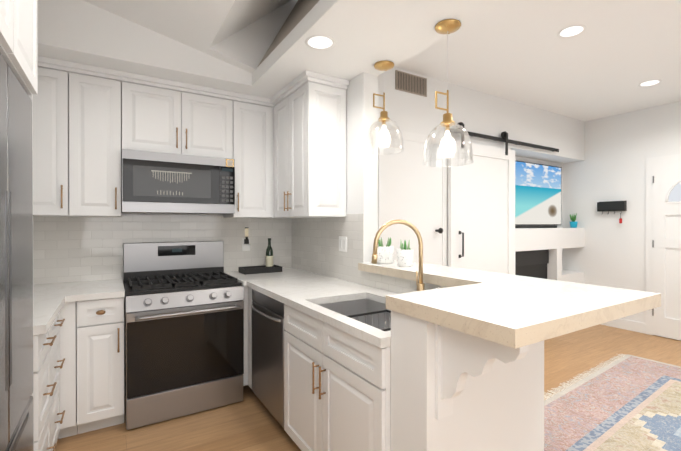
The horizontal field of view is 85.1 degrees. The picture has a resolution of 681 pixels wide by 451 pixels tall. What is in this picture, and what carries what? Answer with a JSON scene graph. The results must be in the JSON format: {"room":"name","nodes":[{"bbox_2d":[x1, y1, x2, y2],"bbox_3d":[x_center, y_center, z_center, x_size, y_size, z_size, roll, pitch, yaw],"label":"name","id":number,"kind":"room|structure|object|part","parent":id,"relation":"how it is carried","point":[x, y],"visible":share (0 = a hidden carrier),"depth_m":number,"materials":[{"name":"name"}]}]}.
{"room":"kitchen","nodes":[
{"label":"kitchen","id":0,"kind":"room"},
{"bbox_2d":[33,67,680,450],"bbox_3d":[1.798,-0.115,1.715,6.920,3.000,6.320,0,0,-32],"label":"wall","id":1,"kind":"structure","parent":0,"point":[499,406],"depth_m":3.38,"materials":[{"name":"white paint"}]},
{"bbox_2d":[33,55,274,217],"bbox_3d":[-1.598,-0.604,2.965,2.151,1.068,0.382,0,0,-32],"label":"upper cabinet","id":2,"kind":"object","parent":1,"relation":"attached to","point":[90,122],"visible":0.94,"depth_m":2.76,"materials":[{"name":"white wood"}]},
{"bbox_2d":[121,149,234,213],"bbox_3d":[-1.349,-0.333,3.094,0.824,0.460,0.419,0,0,-32],"label":"microwave","id":3,"kind":"object","parent":2,"relation":"attached to","point":[160,183],"visible":1,"depth_m":2.90,"materials":[{"name":"silver metal"}]},
{"bbox_2d":[242,227,249,250],"bbox_3d":[-0.920,0.131,3.586,0.068,0.223,0.040,0,0,-32],"label":"electrical outlet plate","id":4,"kind":"object","parent":1,"relation":"attached to","point":[245,242],"depth_m":3.59,"materials":[{"name":"white plastic"}]},
{"bbox_2d":[270,70,348,217],"bbox_3d":[-0.381,-0.605,3.287,0.377,1.068,1.107,0,0,-32],"label":"upper cabinet","id":5,"kind":"object","parent":1,"relation":"attached to","point":[310,144],"visible":0.98,"depth_m":2.90,"materials":[{"name":"white wood"}]},
{"bbox_2d":[339,236,346,251],"bbox_3d":[0.018,0.150,2.993,0.008,0.120,0.120,0,0,-32],"label":"electrical outlet plate","id":6,"kind":"object","parent":1,"relation":"attached to","point":[342,244],"depth_m":2.98,"materials":[{"name":"white plastic"}]},
{"bbox_2d":[395,70,426,96],"bbox_3d":[0.687,-1.368,3.576,0.400,0.180,0.014,0,0,-32],"label":"air vent","id":7,"kind":"object","parent":1,"relation":"in","point":[410,83],"visible":1,"depth_m":3.56,"materials":[{"name":"beige metal"}]},
{"bbox_2d":[378,127,447,265],"bbox_3d":[0.742,0.242,3.571,0.890,2.270,0.090,0,0,-32],"label":"hall door","id":8,"kind":"structure","parent":1,"relation":"in","point":[412,189],"depth_m":3.59,"materials":[{"name":"white wood"}]},
{"bbox_2d":[435,324,528,419],"bbox_3d":[0.458,0.517,1.225,0.080,0.360,0.315,0,0,-32],"label":"corbel","id":9,"kind":"object","parent":1,"relation":"attached to","point":[460,356],"visible":0.81,"depth_m":1.28,"materials":[{"name":"white wood"}]},
{"bbox_2d":[445,122,558,274],"bbox_3d":[1.970,0.134,4.303,2.120,2.430,0.128,0,0,-32],"label":"barn door","id":10,"kind":"structure","parent":1,"relation":"in","point":[481,212],"depth_m":4.05,"materials":[{"name":"white wood"}]},
{"bbox_3d":[1.958,-0.943,4.318,2.120,0.275,0.082,0,0,-32],"label":"barn door rail","id":11,"kind":"part","parent":10,"relation":"part of","materials":[{"name":"black metal"}]},
{"bbox_2d":[358,260,660,348],"bbox_3d":[0.470,0.306,1.974,0.995,0.053,1.648,0,0,-32],"label":"bar","id":12,"kind":"object","parent":1,"relation":"on","point":[513,311],"visible":0.93,"depth_m":1.37,"materials":[{"name":"stone"}]},
{"bbox_2d":[377,237,393,263],"bbox_3d":[0.319,0.179,2.710,0.144,0.191,0.146,0,0,-32],"label":"plant pot","id":13,"kind":"object","parent":12,"relation":"on","point":[385,253],"visible":0.92,"depth_m":2.65,"materials":[{"name":"white ceramic"}]},
{"bbox_2d":[396,240,413,266],"bbox_3d":[0.438,0.185,2.518,0.116,0.182,0.116,0,0,-32],"label":"plant pot","id":14,"kind":"object","parent":12,"relation":"on","point":[405,256],"visible":1,"depth_m":2.48,"materials":[{"name":"white ceramic"}]},
{"bbox_2d":[515,249,548,278],"bbox_3d":[2.430,0.794,4.817,0.880,0.953,0.060,0,0,-32],"label":"fireplace insert","id":15,"kind":"object","parent":1,"relation":"attached to","point":[532,263],"visible":0.21,"depth_m":4.83,"materials":[{"name":"black"}]},
{"bbox_2d":[515,225,556,227],"bbox_3d":[2.560,0.017,4.994,1.150,0.035,0.090,0,0,-32],"label":"soundbar","id":16,"kind":"object","parent":1,"relation":"on","point":[535,226],"visible":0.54,"depth_m":4.99,"materials":[{"name":"black plastic"}]},
{"bbox_2d":[515,160,561,224],"bbox_3d":[2.596,-0.429,5.077,1.480,0.850,0.060,0,0,-32],"label":"tv","id":17,"kind":"object","parent":1,"relation":"attached to","point":[537,194],"visible":0.79,"depth_m":5.12,"materials":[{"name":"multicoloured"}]},
{"bbox_2d":[570,213,577,227],"bbox_3d":[3.376,-0.075,5.359,0.164,0.216,0.104,0,0,-32],"label":"potted plant","id":18,"kind":"object","parent":1,"relation":"on","point":[573,223],"visible":1,"depth_m":5.33,"materials":[{"name":"teal"}]},
{"bbox_2d":[597,201,626,222],"bbox_3d":[3.656,-0.178,5.003,0.070,0.300,0.320,0,0,-32],"label":"key holder","id":19,"kind":"object","parent":1,"relation":"attached to","point":[608,206],"visible":0.94,"depth_m":4.96,"materials":[{"name":"black metal"}]},
{"bbox_2d":[601,318,644,333],"bbox_3d":[3.686,1.306,5.015,0.015,0.130,0.723,0,0,-32],"label":"baseboard","id":20,"kind":"structure","parent":1,"relation":"attached to","point":[630,325],"depth_m":4.86,"materials":[{"name":"white wood"}]},
{"bbox_2d":[645,154,680,339],"bbox_3d":[4.138,0.262,4.209,0.080,2.225,1.110,0,0,-32],"label":"entry door","id":21,"kind":"structure","parent":1,"relation":"in","point":[663,225],"depth_m":4.53,"materials":[{"name":"white wood"}]},
{"bbox_2d":[37,0,680,120],"bbox_3d":[1.742,-1.625,1.780,7.300,0.980,6.500,0,0,-32],"label":"ceiling","id":22,"kind":"structure","parent":0,"point":[610,58],"depth_m":2.72,"materials":[{"name":"white paint"}]},
{"bbox_2d":[305,35,334,49],"bbox_3d":[-0.125,-1.134,2.301,0.190,0.004,0.190,0,0,-32],"label":"recessed light","id":23,"kind":"object","parent":22,"relation":"in","point":[320,42],"visible":1,"depth_m":2.30,"materials":[{"name":"white paint"}]},
{"bbox_2d":[364,60,403,154],"bbox_3d":[0.309,-0.832,2.628,0.281,0.613,0.281,0,0,-32],"label":"pendant light","id":24,"kind":"object","parent":22,"relation":"hanging from","point":[384,118],"visible":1,"depth_m":2.60,"materials":[{"name":"clear glass"}]},
{"bbox_2d":[423,19,473,166],"bbox_3d":[0.610,-0.745,2.109,0.281,0.783,0.281,0,0,-32],"label":"pendant light","id":25,"kind":"object","parent":22,"relation":"hanging from","point":[448,26],"visible":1,"depth_m":2.08,"materials":[{"name":"clear glass"}]},
{"bbox_2d":[557,25,585,37],"bbox_3d":[1.759,-1.476,2.824,0.190,0.004,0.190,0,0,-32],"label":"recessed light","id":26,"kind":"object","parent":22,"relation":"in","point":[571,31],"visible":1,"depth_m":2.82,"materials":[{"name":"white paint"}]},
{"bbox_2d":[638,80,661,86],"bbox_3d":[3.222,-1.481,3.863,0.190,0.004,0.190,0,0,-32],"label":"recessed light","id":27,"kind":"object","parent":22,"relation":"in","point":[649,83],"visible":1,"depth_m":3.87,"materials":[{"name":"white paint"}]},
{"bbox_2d":[55,324,680,450],"bbox_3d":[1.742,1.445,1.793,7.300,0.120,6.500,0,0,-32],"label":"floor","id":28,"kind":"structure","parent":0,"point":[249,422],"depth_m":2.64,"materials":[{"name":"brown wood"}]},
{"bbox_2d":[0,53,33,450],"bbox_3d":[-1.350,0.423,1.076,0.590,1.930,0.905,0,0,-32],"label":"fridge","id":29,"kind":"object","parent":28,"relation":"on","point":[16,290],"visible":1,"depth_m":1.32,"materials":[{"name":"silver metal"}]},
{"bbox_2d":[0,0,37,437],"bbox_3d":[-1.328,0.129,1.090,0.647,2.518,0.965,0,0,-32],"label":"tall cabinet","id":30,"kind":"object","parent":28,"relation":"on","point":[18,35],"visible":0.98,"depth_m":1.38,"materials":[{"name":"white wood"}]},
{"bbox_2d":[33,312,64,450],"bbox_3d":[-1.793,0.936,1.843,0.638,0.898,0.790,0,0,-32],"label":"base cabinet","id":31,"kind":"object","parent":28,"relation":"on","point":[47,368],"visible":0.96,"depth_m":1.88,"materials":[{"name":"white wood"}]},
{"bbox_2d":[33,279,124,334],"bbox_3d":[-1.831,0.463,2.201,0.952,0.040,1.446,0,0,-32],"label":"countertop","id":32,"kind":"structure","parent":31,"relation":"on","point":[50,300],"depth_m":2.41,"materials":[{"name":"stone"}]},
{"bbox_2d":[58,297,123,438],"bbox_3d":[-1.777,0.932,2.670,0.370,0.898,0.678,0,0,-32],"label":"base cabinet","id":33,"kind":"object","parent":28,"relation":"on","point":[91,379],"visible":0.96,"depth_m":2.42,"materials":[{"name":"white wood"}]},
{"bbox_2d":[123,241,243,429],"bbox_3d":[-1.253,0.762,2.945,0.797,1.235,0.772,0,0,-32],"label":"range","id":34,"kind":"object","parent":28,"relation":"on","point":[183,328],"visible":1,"depth_m":2.71,"materials":[{"name":"silver metal"}]},
{"bbox_2d":[243,286,251,388],"bbox_3d":[-0.427,0.931,3.051,0.709,0.898,1.441,0,0,-32],"label":"base cabinet","id":35,"kind":"object","parent":28,"relation":"on","point":[247,376],"depth_m":2.96,"materials":[{"name":"white wood"}]},
{"bbox_2d":[224,268,398,348],"bbox_3d":[-0.186,0.461,2.656,0.708,0.040,2.392,0,0,-32],"label":"countertop","id":36,"kind":"structure","parent":35,"relation":"on","point":[306,292],"depth_m":2.43,"materials":[{"name":"stone"}]},
{"bbox_2d":[238,265,281,274],"bbox_3d":[-0.751,0.412,3.479,0.360,0.050,0.190,0,0,-32],"label":"tray","id":37,"kind":"object","parent":36,"relation":"on","point":[245,270],"visible":1,"depth_m":3.42,"materials":[{"name":"black"}]},
{"bbox_2d":[266,238,272,266],"bbox_3d":[-0.676,0.274,3.530,0.071,0.306,0.071,0,0,-32],"label":"wine bottle","id":38,"kind":"object","parent":37,"relation":"on","point":[269,256],"visible":0.75,"depth_m":3.50,"materials":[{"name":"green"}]},
{"bbox_2d":[318,298,390,330],"bbox_3d":[0.179,0.587,2.009,0.469,0.205,0.784,0,0,-32],"label":"sink","id":39,"kind":"object","parent":36,"relation":"in","point":[373,313],"visible":0.12,"depth_m":2.36,"materials":[{"name":"silver metal"}]},
{"bbox_2d":[371,219,423,290],"bbox_3d":[0.334,0.204,2.097,0.307,0.477,0.141,0,0,-32],"label":"faucet","id":40,"kind":"object","parent":36,"relation":"on","point":[420,285],"visible":0.85,"depth_m":2.11,"materials":[{"name":"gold metal"}]},
{"bbox_2d":[251,289,285,427],"bbox_3d":[-0.280,0.933,2.741,0.673,0.896,0.628,0,0,-32],"label":"dishwasher","id":41,"kind":"object","parent":28,"relation":"on","point":[268,329],"visible":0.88,"depth_m":2.54,"materials":[{"name":"silver metal"}]},
{"bbox_2d":[284,304,390,450],"bbox_3d":[0.180,0.935,2.063,0.709,0.898,0.993,0,0,-32],"label":"base cabinet","id":42,"kind":"object","parent":28,"relation":"on","point":[337,389],"depth_m":1.81,"materials":[{"name":"white wood"}]},
{"bbox_2d":[544,354,680,450],"bbox_3d":[2.557,1.378,2.085,2.955,0.009,2.614,0,0,-35],"label":"rug","id":43,"kind":"object","parent":28,"relation":"on","point":[627,402],"visible":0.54,"depth_m":2.75,"materials":[{"name":"multicoloured fabric"}]}
]}

